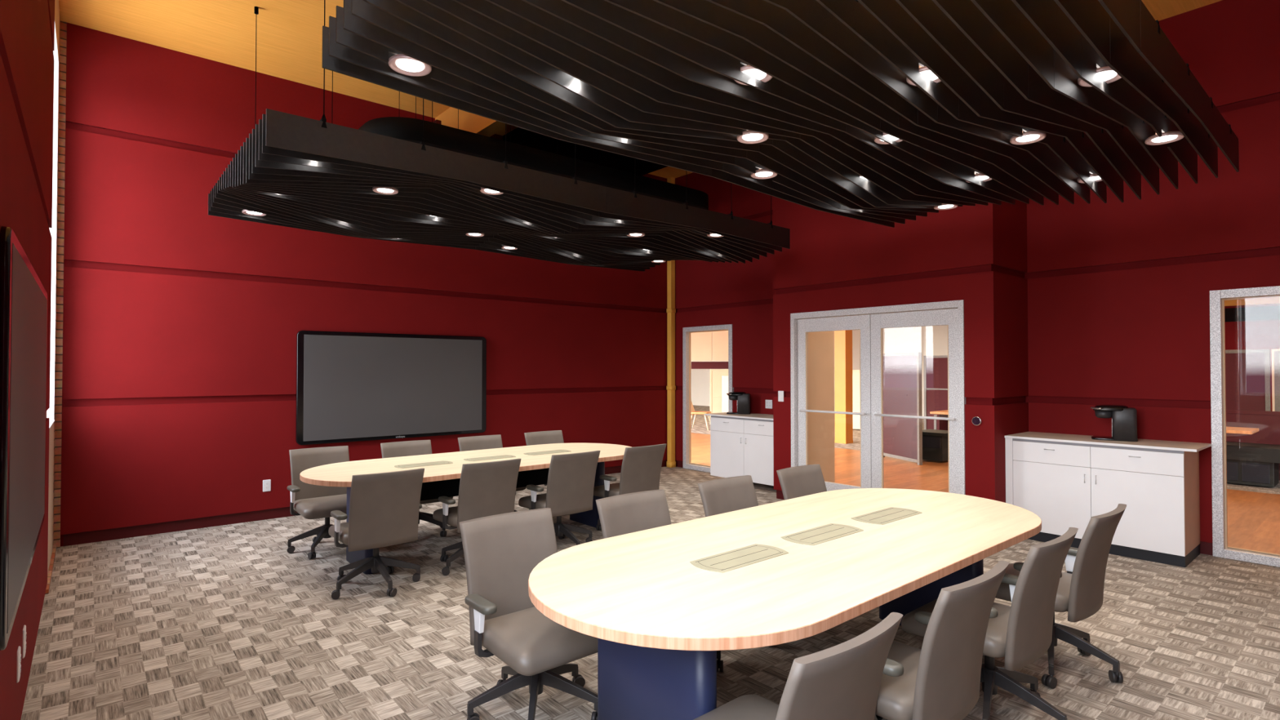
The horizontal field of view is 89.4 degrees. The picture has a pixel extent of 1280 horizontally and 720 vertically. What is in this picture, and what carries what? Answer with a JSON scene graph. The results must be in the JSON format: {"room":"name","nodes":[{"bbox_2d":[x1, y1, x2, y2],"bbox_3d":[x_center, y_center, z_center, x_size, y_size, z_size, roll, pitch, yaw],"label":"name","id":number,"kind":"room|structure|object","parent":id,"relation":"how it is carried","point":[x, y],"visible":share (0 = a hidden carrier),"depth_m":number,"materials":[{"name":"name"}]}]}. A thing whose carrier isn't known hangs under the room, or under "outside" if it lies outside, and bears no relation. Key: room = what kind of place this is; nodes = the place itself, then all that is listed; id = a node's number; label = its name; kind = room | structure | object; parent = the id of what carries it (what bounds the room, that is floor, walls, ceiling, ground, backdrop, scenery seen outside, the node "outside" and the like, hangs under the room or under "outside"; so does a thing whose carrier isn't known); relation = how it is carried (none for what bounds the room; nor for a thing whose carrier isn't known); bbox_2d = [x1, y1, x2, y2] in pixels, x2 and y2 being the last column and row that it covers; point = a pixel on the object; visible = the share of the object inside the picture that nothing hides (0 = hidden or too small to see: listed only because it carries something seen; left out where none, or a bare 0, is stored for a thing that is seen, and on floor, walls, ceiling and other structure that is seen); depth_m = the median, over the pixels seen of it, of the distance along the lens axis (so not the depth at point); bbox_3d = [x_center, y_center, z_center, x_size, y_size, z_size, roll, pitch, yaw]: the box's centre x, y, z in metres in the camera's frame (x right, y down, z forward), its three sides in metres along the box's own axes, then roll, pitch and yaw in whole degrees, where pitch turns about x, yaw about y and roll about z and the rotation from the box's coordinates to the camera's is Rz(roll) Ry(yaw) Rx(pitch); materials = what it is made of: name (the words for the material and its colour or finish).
{"room":"conference room","nodes":[
{"label":"conference room","id":0,"kind":"room"},
{"bbox_2d":[0,0,59,719],"bbox_3d":[-2.563,-0.703,2.405,0.405,4.515,7.470,1,-1,-40],"label":"wall","id":1,"kind":"structure","parent":0,"point":[27,27],"depth_m":2.78,"materials":[{"name":"red paint"}]},
{"bbox_2d":[16,645,21,683],"bbox_3d":[-2.363,1.157,2.464,0.009,0.118,0.072,1,-1,-40],"label":"wall outlet","id":2,"kind":"object","parent":1,"relation":"attached to","point":[19,651],"visible":1,"depth_m":2.44,"materials":[{"name":"white plastic"}]},
{"bbox_2d":[0,226,47,650],"bbox_3d":[-2.456,0.229,2.601,0.027,1.192,2.142,1,-1,-40],"label":"wall display","id":3,"kind":"object","parent":1,"relation":"attached to","point":[23,295],"visible":1,"depth_m":2.07,"materials":[{"name":"grey"}]},
{"bbox_2d":[22,624,26,658],"bbox_3d":[-2.544,1.163,2.677,0.009,0.118,0.072,1,-1,-40],"label":"wall outlet","id":4,"kind":"object","parent":1,"relation":"attached to","point":[24,646],"visible":1,"depth_m":2.65,"materials":[{"name":"white plastic"}]},
{"bbox_2d":[44,17,66,594],"bbox_3d":[-1.848,-0.715,1.585,0.430,4.515,10.395,1,-1,-40],"label":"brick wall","id":5,"kind":"structure","parent":0,"point":[63,24],"depth_m":5.53,"materials":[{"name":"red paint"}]},
{"bbox_2d":[45,23,58,429],"bbox_3d":[-4.563,-1.002,4.778,0.352,3.000,1.270,1,-1,-40],"label":"window","id":6,"kind":"structure","parent":5,"relation":"in","point":[50,412],"depth_m":5.35,"materials":[{"name":"white glass"}]},
{"bbox_2d":[60,22,666,546],"bbox_3d":[-2.237,-0.624,7.963,7.250,4.515,0.140,1,-1,-40],"label":"wall","id":7,"kind":"structure","parent":0,"point":[182,322],"depth_m":6.33,"materials":[{"name":"red paint"}]},
{"bbox_2d":[262,479,271,492],"bbox_3d":[-3.767,1.268,6.535,0.072,0.118,0.009,1,-1,-40],"label":"wall outlet","id":8,"kind":"object","parent":7,"relation":"attached to","point":[266,483],"visible":1,"depth_m":6.53,"materials":[{"name":"white plastic"}]},
{"bbox_2d":[63,459,666,546],"bbox_3d":[-2.237,1.581,7.870,7.130,0.103,0.006,1,-1,-40],"label":"baseboard","id":9,"kind":"structure","parent":7,"relation":"attached to","point":[79,538],"depth_m":6.08,"materials":[{"name":"red paint"}]},
{"bbox_2d":[295,330,486,444],"bbox_3d":[-2.743,0.298,7.398,2.142,1.192,0.044,1,-1,-40],"label":"wall display","id":10,"kind":"object","parent":7,"relation":"attached to","point":[351,386],"visible":1,"depth_m":7.28,"materials":[{"name":"grey"}]},
{"bbox_2d":[432,120,441,124],"bbox_3d":[-2.410,-2.436,7.628,0.059,0.730,0.184,1,-1,-40],"label":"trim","id":11,"kind":"structure","parent":7,"relation":"attached to","point":[438,122],"depth_m":7.56,"materials":[{"name":"red"}]},
{"bbox_2d":[58,0,1222,178],"bbox_3d":[0.918,-2.998,4.001,7.730,0.120,10.435,1,-1,-40],"label":"ceiling","id":12,"kind":"structure","parent":0,"point":[289,33],"depth_m":5.71,"materials":[{"name":"orange paint"}]},
{"bbox_2d":[435,106,510,137],"bbox_3d":[0.901,-2.697,3.916,0.160,0.482,10.133,1,-1,-40],"label":"beam","id":13,"kind":"structure","parent":12,"relation":"attached to","point":[468,122],"depth_m":7.00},
{"bbox_2d":[208,0,790,271],"bbox_3d":[-1.000,-1.991,5.983,4.730,1.835,2.295,1,-1,-40],"label":"suspended ceiling baffle","id":14,"kind":"object","parent":12,"relation":"hanging from","point":[298,171],"visible":0.95,"depth_m":5.12,"materials":[{"name":"black metal"}]},
{"bbox_2d":[241,209,266,216],"bbox_3d":[-3.187,-1.286,5.349,0.174,0.156,0.174,1,-1,-40],"label":"recessed light","id":15,"kind":"object","parent":14,"relation":"attached to","point":[244,211],"visible":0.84,"depth_m":5.36,"materials":[{"name":"white"}]},
{"bbox_2d":[372,186,398,194],"bbox_3d":[-1.840,-1.295,4.679,0.174,0.156,0.174,1,-1,-40],"label":"recessed light","id":16,"kind":"object","parent":14,"relation":"attached to","point":[383,190],"visible":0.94,"depth_m":4.67,"materials":[{"name":"white"}]},
{"bbox_2d":[466,232,484,236],"bbox_3d":[-1.580,-1.273,6.198,0.174,0.156,0.174,1,-1,-40],"label":"recessed light","id":17,"kind":"object","parent":14,"relation":"attached to","point":[471,234],"visible":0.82,"depth_m":6.21,"materials":[{"name":"white"}]},
{"bbox_2d":[480,187,503,195],"bbox_3d":[-1.069,-1.295,4.687,0.174,0.156,0.174,1,-1,-40],"label":"recessed light","id":18,"kind":"object","parent":14,"relation":"attached to","point":[486,191],"visible":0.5,"depth_m":4.72,"materials":[{"name":"white"}]},
{"bbox_2d":[502,244,517,249],"bbox_3d":[-1.387,-1.264,6.882,0.174,0.156,0.174,1,-1,-40],"label":"recessed light","id":19,"kind":"object","parent":14,"relation":"attached to","point":[505,247],"visible":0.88,"depth_m":6.89,"materials":[{"name":"white"}]},
{"bbox_2d":[626,232,644,237],"bbox_3d":[-0.039,-1.273,6.213,0.174,0.156,0.174,1,-1,-40],"label":"recessed light","id":20,"kind":"object","parent":14,"relation":"attached to","point":[630,234],"visible":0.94,"depth_m":6.21,"materials":[{"name":"white"}]},
{"bbox_2d":[651,260,665,262],"bbox_3d":[0.220,-1.252,7.732,0.174,0.156,0.174,1,-1,-40],"label":"recessed light","id":21,"kind":"object","parent":14,"relation":"attached to","point":[653,261],"visible":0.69,"depth_m":7.76,"materials":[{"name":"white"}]},
{"bbox_2d":[706,232,723,237],"bbox_3d":[0.731,-1.273,6.220,0.174,0.156,0.174,1,-1,-40],"label":"recessed light","id":22,"kind":"object","parent":14,"relation":"attached to","point":[712,235],"visible":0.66,"depth_m":6.25,"materials":[{"name":"white"}]},
{"bbox_2d":[358,96,708,209],"bbox_3d":[-1.085,-2.428,7.677,4.400,0.915,1.500,1,-1,-40],"label":"air duct","id":23,"kind":"object","parent":12,"relation":"hanging from","point":[435,135],"visible":0.35,"depth_m":6.64,"materials":[{"name":"black metal"}]},
{"bbox_2d":[502,127,667,175],"bbox_3d":[0.198,-2.827,7.719,2.220,0.114,3.433,1,-1,-40],"label":"ceiling panel","id":24,"kind":"object","parent":12,"relation":"attached to","point":[521,136],"visible":0.14,"depth_m":8.59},
{"bbox_2d":[322,0,1239,227],"bbox_3d":[1.205,-2.028,3.395,4.730,1.835,2.286,1,-1,-40],"label":"suspended ceiling baffle","id":25,"kind":"object","parent":12,"relation":"hanging from","point":[652,81],"visible":0.98,"depth_m":2.88,"materials":[{"name":"black metal"}]},
{"bbox_2d":[388,53,431,76],"bbox_3d":[-0.979,-1.323,2.757,0.174,0.156,0.174,1,-1,-40],"label":"recessed light","id":26,"kind":"object","parent":25,"relation":"attached to","point":[402,64],"visible":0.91,"depth_m":2.76,"materials":[{"name":"white glass"}]},
{"bbox_2d":[737,130,768,143],"bbox_3d":[0.628,-1.310,3.607,0.174,0.156,0.174,1,-1,-40],"label":"recessed light","id":27,"kind":"object","parent":25,"relation":"attached to","point":[748,136],"visible":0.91,"depth_m":3.60,"materials":[{"name":"white glass"}]},
{"bbox_2d":[734,65,772,85],"bbox_3d":[0.498,-1.321,2.847,0.174,0.156,0.174,1,-1,-40],"label":"recessed light","id":28,"kind":"object","parent":25,"relation":"attached to","point":[749,70],"visible":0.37,"depth_m":2.83,"materials":[{"name":"white"}]},
{"bbox_2d":[751,168,777,178],"bbox_3d":[0.822,-1.301,4.291,0.174,0.156,0.174,1,-1,-40],"label":"recessed light","id":29,"kind":"object","parent":25,"relation":"attached to","point":[761,173],"visible":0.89,"depth_m":4.28,"materials":[{"name":"white glass"}]},
{"bbox_2d":[874,132,902,144],"bbox_3d":[1.398,-1.310,3.614,0.174,0.156,0.174,1,-1,-40],"label":"recessed light","id":30,"kind":"object","parent":25,"relation":"attached to","point":[877,140],"visible":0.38,"depth_m":3.64,"materials":[{"name":"white glass"}]},
{"bbox_2d":[906,65,941,85],"bbox_3d":[1.269,-1.321,2.854,0.174,0.156,0.174,1,-1,-40],"label":"recessed light","id":31,"kind":"object","parent":25,"relation":"attached to","point":[925,71],"visible":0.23,"depth_m":2.84,"materials":[{"name":"white glass"}]},
{"bbox_2d":[933,203,958,209],"bbox_3d":[2.428,-1.288,5.140,0.174,0.156,0.174,1,-1,-40],"label":"recessed light","id":32,"kind":"object","parent":25,"relation":"attached to","point":[944,206],"visible":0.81,"depth_m":5.15,"materials":[{"name":"white"}]},
{"bbox_2d":[965,172,992,182],"bbox_3d":[2.298,-1.299,4.381,0.174,0.156,0.174,1,-1,-40],"label":"recessed light","id":33,"kind":"object","parent":25,"relation":"attached to","point":[980,176],"visible":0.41,"depth_m":4.36,"materials":[{"name":"white glass"}]},
{"bbox_2d":[1009,130,1045,144],"bbox_3d":[2.169,-1.310,3.621,0.174,0.156,0.174,1,-1,-40],"label":"recessed light","id":34,"kind":"object","parent":25,"relation":"attached to","point":[1028,137],"visible":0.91,"depth_m":3.62,"materials":[{"name":"white"}]},
{"bbox_2d":[1077,173,1102,183],"bbox_3d":[3.069,-1.299,4.388,0.174,0.156,0.174,1,-1,-40],"label":"recessed light","id":35,"kind":"object","parent":25,"relation":"attached to","point":[1095,177],"visible":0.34,"depth_m":4.39,"materials":[{"name":"white"}]},
{"bbox_2d":[1077,66,1121,86],"bbox_3d":[2.039,-1.321,2.862,0.174,0.156,0.174,1,-1,-40],"label":"recessed light","id":36,"kind":"object","parent":25,"relation":"attached to","point":[1106,73],"visible":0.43,"depth_m":2.85,"materials":[{"name":"white"}]},
{"bbox_2d":[1144,131,1184,145],"bbox_3d":[2.939,-1.310,3.629,0.174,0.156,0.174,1,-1,-40],"label":"recessed light","id":37,"kind":"object","parent":25,"relation":"attached to","point":[1171,136],"visible":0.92,"depth_m":3.62,"materials":[{"name":"white glass"}]},
{"bbox_2d":[20,404,1279,719],"bbox_3d":[2.844,1.736,11.595,20.600,0.100,26.000,1,-1,-40],"label":"floor","id":38,"kind":"structure","parent":0,"point":[223,622],"depth_m":3.70,"materials":[{"name":"carpet"}]},
{"bbox_2d":[287,445,349,559],"bbox_3d":[-2.631,1.182,5.479,0.607,0.829,0.608,1,-1,-40],"label":"office chair","id":39,"kind":"object","parent":38,"relation":"on","point":[310,501],"visible":0.61,"depth_m":5.47,"materials":[{"name":"grey leather"}]},
{"bbox_2d":[328,467,424,599],"bbox_3d":[-1.859,1.168,4.529,0.607,0.829,0.608,1,-1,-40],"label":"office chair","id":40,"kind":"object","parent":38,"relation":"on","point":[384,508],"visible":1,"depth_m":4.36,"materials":[{"name":"grey leather"}]},
{"bbox_2d":[380,440,453,537],"bbox_3d":[-2.050,1.189,5.973,0.607,0.829,0.608,1,-1,-40],"label":"office chair","id":41,"kind":"object","parent":38,"relation":"on","point":[406,448],"visible":0.15,"depth_m":6.09,"materials":[{"name":"grey leather"}]},
{"bbox_2d":[299,442,631,573],"bbox_3d":[-1.315,1.229,5.674,3.000,0.742,1.216,1,-1,-40],"label":"conference table","id":42,"kind":"object","parent":38,"relation":"on","point":[442,471],"visible":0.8,"depth_m":5.42,"materials":[{"name":"brown wood"}]},
{"bbox_2d":[432,458,520,575],"bbox_3d":[-1.279,1.175,5.024,0.607,0.829,0.608,1,-1,-40],"label":"office chair","id":43,"kind":"object","parent":38,"relation":"on","point":[486,489],"visible":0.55,"depth_m":4.84,"materials":[{"name":"leather"}]},
{"bbox_2d":[457,434,526,511],"bbox_3d":[-1.470,1.196,6.467,0.607,0.829,0.608,1,-1,-40],"label":"office chair","id":44,"kind":"object","parent":38,"relation":"on","point":[485,442],"visible":0.05,"depth_m":6.64,"materials":[{"name":"grey plastic"}]},
{"bbox_2d":[458,507,597,719],"bbox_3d":[-0.449,1.145,2.865,0.607,0.829,0.608,1,-1,-40],"label":"office chair","id":45,"kind":"object","parent":38,"relation":"on","point":[501,552],"visible":0.7,"depth_m":2.84,"materials":[{"name":"leather"}]},
{"bbox_2d":[524,430,564,510],"bbox_3d":[-0.890,1.203,6.962,0.607,0.829,0.608,1,-1,-40],"label":"office chair","id":46,"kind":"object","parent":38,"relation":"on","point":[553,436],"visible":0.06,"depth_m":7.14,"materials":[{"name":"grey plastic"}]},
{"bbox_2d":[518,450,599,545],"bbox_3d":[-0.699,1.182,5.518,0.607,0.829,0.608,1,-1,-40],"label":"office chair","id":47,"kind":"object","parent":38,"relation":"on","point":[571,477],"visible":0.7,"depth_m":5.35,"materials":[{"name":"grey fabric"}]},
{"bbox_2d":[593,444,666,530],"bbox_3d":[-0.119,1.189,6.012,0.607,0.829,0.608,1,-1,-40],"label":"office chair","id":48,"kind":"object","parent":38,"relation":"on","point":[641,468],"visible":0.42,"depth_m":5.83,"materials":[{"name":"grey plastic"}]},
{"bbox_2d":[595,488,723,671],"bbox_3d":[0.131,1.151,3.359,0.607,0.829,0.608,1,-1,-40],"label":"office chair","id":49,"kind":"object","parent":38,"relation":"on","point":[629,513],"visible":0.11,"depth_m":3.52,"materials":[{"name":"grey plastic"}]},
{"bbox_2d":[666,177,675,467],"bbox_3d":[0.487,-0.593,10.106,0.116,4.514,0.116,1,-1,-40],"label":"post","id":50,"kind":"object","parent":38,"relation":"on","point":[670,310],"visible":0.8,"depth_m":10.06,"materials":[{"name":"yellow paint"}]},
{"bbox_2d":[691,402,711,431],"bbox_3d":[1.483,1.331,16.331,0.643,0.855,0.567,0,-1,20],"label":"lounge chair","id":51,"kind":"object","parent":38,"relation":"on","point":[693,411],"visible":0.66,"depth_m":16.26,"materials":[{"name":"brown wood"}]},
{"bbox_2d":[709,368,728,417],"bbox_3d":[2.732,1.014,17.751,1.628,1.520,0.061,0,-1,2],"label":"panel","id":52,"kind":"object","parent":38,"relation":"on","point":[715,375],"visible":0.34,"depth_m":17.75,"materials":[{"name":"paint"}]},
{"bbox_2d":[721,375,728,412],"bbox_3d":[2.475,1.084,16.742,0.700,1.350,0.200,0,-1,3],"label":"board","id":53,"kind":"object","parent":38,"relation":"on","point":[724,378],"visible":0.07,"depth_m":16.76,"materials":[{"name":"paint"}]},
{"bbox_2d":[697,475,770,646],"bbox_3d":[0.711,1.159,3.853,0.607,0.829,0.608,1,-1,-40],"label":"office chair","id":54,"kind":"object","parent":38,"relation":"on","point":[726,495],"visible":0.05,"depth_m":4.02,"materials":[{"name":"leather"}]},
{"bbox_2d":[710,415,773,485],"bbox_3d":[1.539,1.195,8.486,0.584,0.893,1.177,1,-1,-40],"label":"storage cabinet","id":55,"kind":"object","parent":38,"relation":"on","point":[740,446],"visible":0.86,"depth_m":8.34,"materials":[{"name":"white laminate"}]},
{"bbox_2d":[704,412,773,420],"bbox_3d":[1.536,0.737,8.495,0.586,0.020,1.348,1,-1,-40],"label":"countertop","id":56,"kind":"structure","parent":55,"relation":"on","point":[752,415],"depth_m":8.52,"materials":[{"name":"white laminate"}]},
{"bbox_2d":[726,391,750,413],"bbox_3d":[1.346,0.583,8.848,0.325,0.298,0.265,0,-1,12],"label":"coffee maker","id":57,"kind":"object","parent":56,"relation":"on","point":[743,398],"visible":1,"depth_m":8.72,"materials":[{"name":"grey plastic"}]},
{"bbox_2d":[528,488,1041,719],"bbox_3d":[0.867,1.192,3.060,3.000,0.742,1.216,1,-1,-40],"label":"conference table","id":58,"kind":"object","parent":38,"relation":"on","point":[660,603],"visible":0.99,"depth_m":2.51,"materials":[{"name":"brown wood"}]},
{"bbox_2d":[693,612,902,719],"bbox_3d":[0.373,1.130,1.856,0.607,0.829,0.608,1,-1,-40],"label":"office chair","id":59,"kind":"object","parent":38,"relation":"on","point":[842,681],"visible":1,"depth_m":1.66,"materials":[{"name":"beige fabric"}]},
{"bbox_2d":[776,464,826,500],"bbox_3d":[1.291,1.166,4.347,0.607,0.829,0.608,1,-1,-40],"label":"office chair","id":60,"kind":"object","parent":38,"relation":"on","point":[795,482],"visible":0.06,"depth_m":4.52,"materials":[{"name":"grey plastic"}]},
{"bbox_2d":[834,329,853,444],"bbox_3d":[4.214,0.112,13.403,0.270,3.199,0.270,1,-1,-40],"label":"column","id":61,"kind":"structure","parent":38,"relation":"on","point":[842,339],"depth_m":13.30,"materials":[{"name":"yellow paint"}]},
{"bbox_2d":[852,369,860,429],"bbox_3d":[5.828,0.994,15.659,0.060,1.500,1.700,1,-1,-40],"label":"panel","id":62,"kind":"object","parent":38,"relation":"on","point":[855,373],"visible":0.02,"depth_m":16.14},
{"bbox_2d":[883,352,922,465],"bbox_3d":[4.331,0.779,10.774,0.060,1.790,1.029,0,-1,-14],"label":"panel","id":63,"kind":"object","parent":38,"relation":"on","point":[902,371],"visible":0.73,"depth_m":10.67,"materials":[{"name":"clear glass"}]},
{"bbox_2d":[923,355,947,429],"bbox_3d":[6.611,0.800,12.585,0.060,1.800,2.200,1,-1,-40],"label":"panel","id":64,"kind":"object","parent":38,"relation":"on","point":[935,367],"visible":0.19,"depth_m":13.25,"materials":[{"name":"red glass"}]},
{"bbox_2d":[922,429,948,461],"bbox_3d":[4.937,1.414,10.762,0.560,0.460,0.530,1,-1,-40],"label":"pedestal","id":65,"kind":"object","parent":38,"relation":"on","point":[935,442],"visible":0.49,"depth_m":10.55,"materials":[{"name":"black wood"}]},
{"bbox_2d":[933,414,937,429],"bbox_3d":[6.087,1.355,11.572,0.060,0.660,1.650,1,-1,-40],"label":"panel","id":66,"kind":"object","parent":38,"relation":"on","point":[935,415],"visible":0.07,"depth_m":12.16,"materials":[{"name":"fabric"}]},
{"bbox_2d":[929,409,947,430],"bbox_3d":[6.141,1.307,11.356,0.800,0.750,1.750,1,-1,-40],"label":"office desk","id":67,"kind":"object","parent":38,"relation":"on","point":[942,424],"visible":0.19,"depth_m":11.73,"materials":[{"name":"brown wood"}]},
{"bbox_2d":[874,560,1009,719],"bbox_3d":[0.953,1.137,2.350,0.607,0.829,0.608,1,-1,-40],"label":"office chair","id":68,"kind":"object","parent":38,"relation":"on","point":[940,680],"visible":0.7,"depth_m":2.14,"materials":[{"name":"grey leather"}]},
{"bbox_2d":[901,527,1078,719],"bbox_3d":[1.533,1.144,2.844,0.607,0.829,0.608,1,-1,-40],"label":"office chair","id":69,"kind":"object","parent":38,"relation":"on","point":[1021,632],"visible":0.66,"depth_m":2.65,"materials":[{"name":"grey leather"}]},
{"bbox_2d":[995,503,1126,688],"bbox_3d":[2.113,1.151,3.338,0.607,0.829,0.608,1,-1,-40],"label":"office chair","id":70,"kind":"object","parent":38,"relation":"on","point":[1080,591],"visible":0.57,"depth_m":3.13,"materials":[{"name":"leather"}]},
{"bbox_2d":[1004,437,1199,567],"bbox_3d":[3.968,1.154,5.617,0.607,0.893,1.269,1,-1,-40],"label":"storage cabinet","id":71,"kind":"object","parent":38,"relation":"on","point":[1066,485],"visible":0.87,"depth_m":5.29,"materials":[{"name":"white laminate"}]},
{"bbox_2d":[1004,431,1211,452],"bbox_3d":[3.997,0.696,5.598,0.598,0.020,1.348,1,-1,-40],"label":"countertop","id":72,"kind":"structure","parent":71,"relation":"on","point":[1075,438],"depth_m":5.39,"materials":[{"name":"white laminate"}]},
{"bbox_2d":[1090,404,1137,441],"bbox_3d":[4.086,0.536,5.587,0.325,0.298,0.265,-1,-1,34],"label":"coffee maker","id":73,"kind":"object","parent":72,"relation":"on","point":[1124,418],"visible":1,"depth_m":5.47,"materials":[{"name":"grey plastic"}]},
{"bbox_2d":[1226,426,1259,434],"bbox_3d":[7.502,1.268,8.640,0.650,0.750,1.050,1,-1,-40],"label":"side table","id":74,"kind":"object","parent":38,"relation":"on","point":[1241,430],"visible":0.2,"depth_m":8.21,"materials":[{"name":"brown wood"}]},
{"bbox_2d":[1225,349,1271,411],"bbox_3d":[8.641,0.752,9.277,0.060,1.800,0.570,1,-1,-40],"label":"panel","id":75,"kind":"object","parent":38,"relation":"on","point":[1247,371],"visible":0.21,"depth_m":9.22,"materials":[{"name":"white glass"}]},
{"bbox_2d":[1226,441,1279,487],"bbox_3d":[8.335,1.368,8.232,0.650,0.500,1.850,1,-1,-40],"label":"credenza","id":76,"kind":"object","parent":38,"relation":"on","point":[1247,463],"visible":0.56,"depth_m":8.36,"materials":[{"name":"black wood"}]},
{"bbox_2d":[1226,409,1279,479],"bbox_3d":[8.833,1.165,8.429,0.060,0.950,2.000,1,-1,-40],"label":"panel","id":77,"kind":"object","parent":38,"relation":"on","point":[1268,423],"visible":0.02,"depth_m":8.86,"materials":[{"name":"red fabric"}]},
{"bbox_2d":[1271,349,1279,411],"bbox_3d":[9.021,0.746,8.831,0.060,1.800,0.560,1,-1,-40],"label":"panel","id":78,"kind":"object","parent":38,"relation":"on","point":[1275,353],"visible":0.44,"depth_m":9.01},
{"bbox_2d":[690,330,728,361],"bbox_3d":[2.724,0.359,18.175,2.800,2.840,0.370,0,-1,3],"label":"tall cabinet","id":79,"kind":"object","parent":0,"point":[708,346],"visible":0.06,"depth_m":18.04,"materials":[{"name":"white paint"}]},
{"bbox_2d":[691,361,728,368],"bbox_3d":[2.741,0.149,18.157,2.600,0.200,0.042,0,-1,3],"label":"screen","id":80,"kind":"object","parent":79,"relation":"attached to","point":[695,365],"visible":0.44,"depth_m":18.17,"materials":[{"name":"red paint"}]},
{"bbox_2d":[675,172,776,461],"bbox_3d":[1.409,-0.606,9.227,0.140,4.515,2.705,1,-1,-40],"label":"wall","id":81,"kind":"structure","parent":0,"point":[740,295],"depth_m":9.19,"materials":[{"name":"red paint"}]},
{"bbox_2d":[682,324,733,472],"bbox_3d":[1.026,0.575,9.619,0.112,2.160,1.001,1,-1,-40],"label":"window","id":82,"kind":"structure","parent":81,"relation":"in","point":[686,376],"depth_m":9.92,"materials":[{"name":"metal"}]},
{"bbox_2d":[765,400,772,408],"bbox_3d":[1.733,0.595,8.714,0.009,0.118,0.115,1,-1,-40],"label":"wall outlet","id":83,"kind":"object","parent":81,"relation":"attached to","point":[768,402],"visible":1,"depth_m":8.70,"materials":[{"name":"white plastic"}]},
{"bbox_2d":[807,330,835,482],"bbox_3d":[1.635,0.041,8.484,0.888,3.200,1.504,1,-1,-40],"label":"wall","id":84,"kind":"structure","parent":0,"point":[820,344],"depth_m":8.02,"materials":[{"name":"beige paint"}]},
{"bbox_2d":[773,196,1028,502],"bbox_3d":[2.681,-0.638,6.993,0.820,4.515,2.450,1,-1,-40],"label":"wall","id":85,"kind":"structure","parent":0,"point":[976,255],"depth_m":6.23,"materials":[{"name":"red paint"}]},
{"bbox_2d":[777,391,783,401],"bbox_3d":[1.644,0.423,7.556,0.010,0.126,0.078,1,-1,-40],"label":"light switch","id":86,"kind":"object","parent":85,"relation":"attached to","point":[780,393],"visible":1,"depth_m":7.55,"materials":[{"name":"white plastic"}]},
{"bbox_2d":[797,314,871,491],"bbox_3d":[2.096,0.570,7.082,0.114,2.082,0.913,1,-1,-40],"label":"door","id":87,"kind":"structure","parent":85,"relation":"in","point":[861,322],"depth_m":7.01,"materials":[{"name":"metal"}]},
{"bbox_2d":[790,299,965,494],"bbox_3d":[2.419,0.534,6.755,0.157,2.160,1.936,1,-1,-40],"label":"trim","id":88,"kind":"structure","parent":85,"relation":"attached to","point":[959,304],"depth_m":6.53,"materials":[{"name":"metal"}]},
{"bbox_2d":[871,308,959,493],"bbox_3d":[2.692,0.560,6.383,0.114,2.082,0.913,1,-1,-40],"label":"door","id":89,"kind":"structure","parent":85,"relation":"in","point":[948,317],"depth_m":6.42,"materials":[{"name":"metal"}]},
{"bbox_2d":[971,416,982,425],"bbox_3d":[3.060,0.554,5.880,0.025,0.084,0.084,1,-1,-40],"label":"thermostat","id":90,"kind":"object","parent":85,"relation":"attached to","point":[976,420],"visible":1,"depth_m":5.87,"materials":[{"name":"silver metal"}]},
{"bbox_2d":[690,303,1279,416],"bbox_3d":[5.667,0.119,13.957,12.470,3.200,26.100,1,-1,-40],"label":"wall","id":91,"kind":"structure","parent":0,"point":[929,340],"depth_m":19.71,"materials":[{"name":"white paint"}]},
{"bbox_2d":[1224,305,1279,321],"bbox_3d":[15.645,-1.046,11.505,0.060,0.300,9.200,1,-1,-40],"label":"trim","id":92,"kind":"structure","parent":91,"relation":"attached to","point":[1262,313],"depth_m":14.13,"materials":[{"name":"white paint"}]},
{"bbox_2d":[1224,297,1279,306],"bbox_3d":[15.645,-1.376,11.510,0.060,0.260,9.200,1,-1,-40],"label":"trim","id":93,"kind":"structure","parent":91,"relation":"attached to","point":[1274,300],"depth_m":14.13,"materials":[{"name":"white paint"}]},
{"bbox_2d":[1024,0,1279,542],"bbox_3d":[5.431,-0.673,4.506,0.140,4.515,5.000,1,-1,-40],"label":"wall","id":94,"kind":"structure","parent":0,"point":[1118,292],"depth_m":5.49,"materials":[{"name":"red paint"}]},
{"bbox_2d":[675,460,1213,555],"bbox_3d":[2.281,1.575,7.467,0.826,0.103,6.428,1,-1,-40],"label":"baseboard","id":95,"kind":"structure","parent":94,"relation":"attached to","point":[1206,548],"depth_m":5.33,"materials":[{"name":"red"}]},
{"bbox_2d":[1209,285,1279,567],"bbox_3d":[5.035,0.508,4.914,0.112,2.160,1.046,1,-1,-40],"label":"window","id":96,"kind":"structure","parent":94,"relation":"in","point":[1220,548],"depth_m":5.24,"materials":[{"name":"metal"}]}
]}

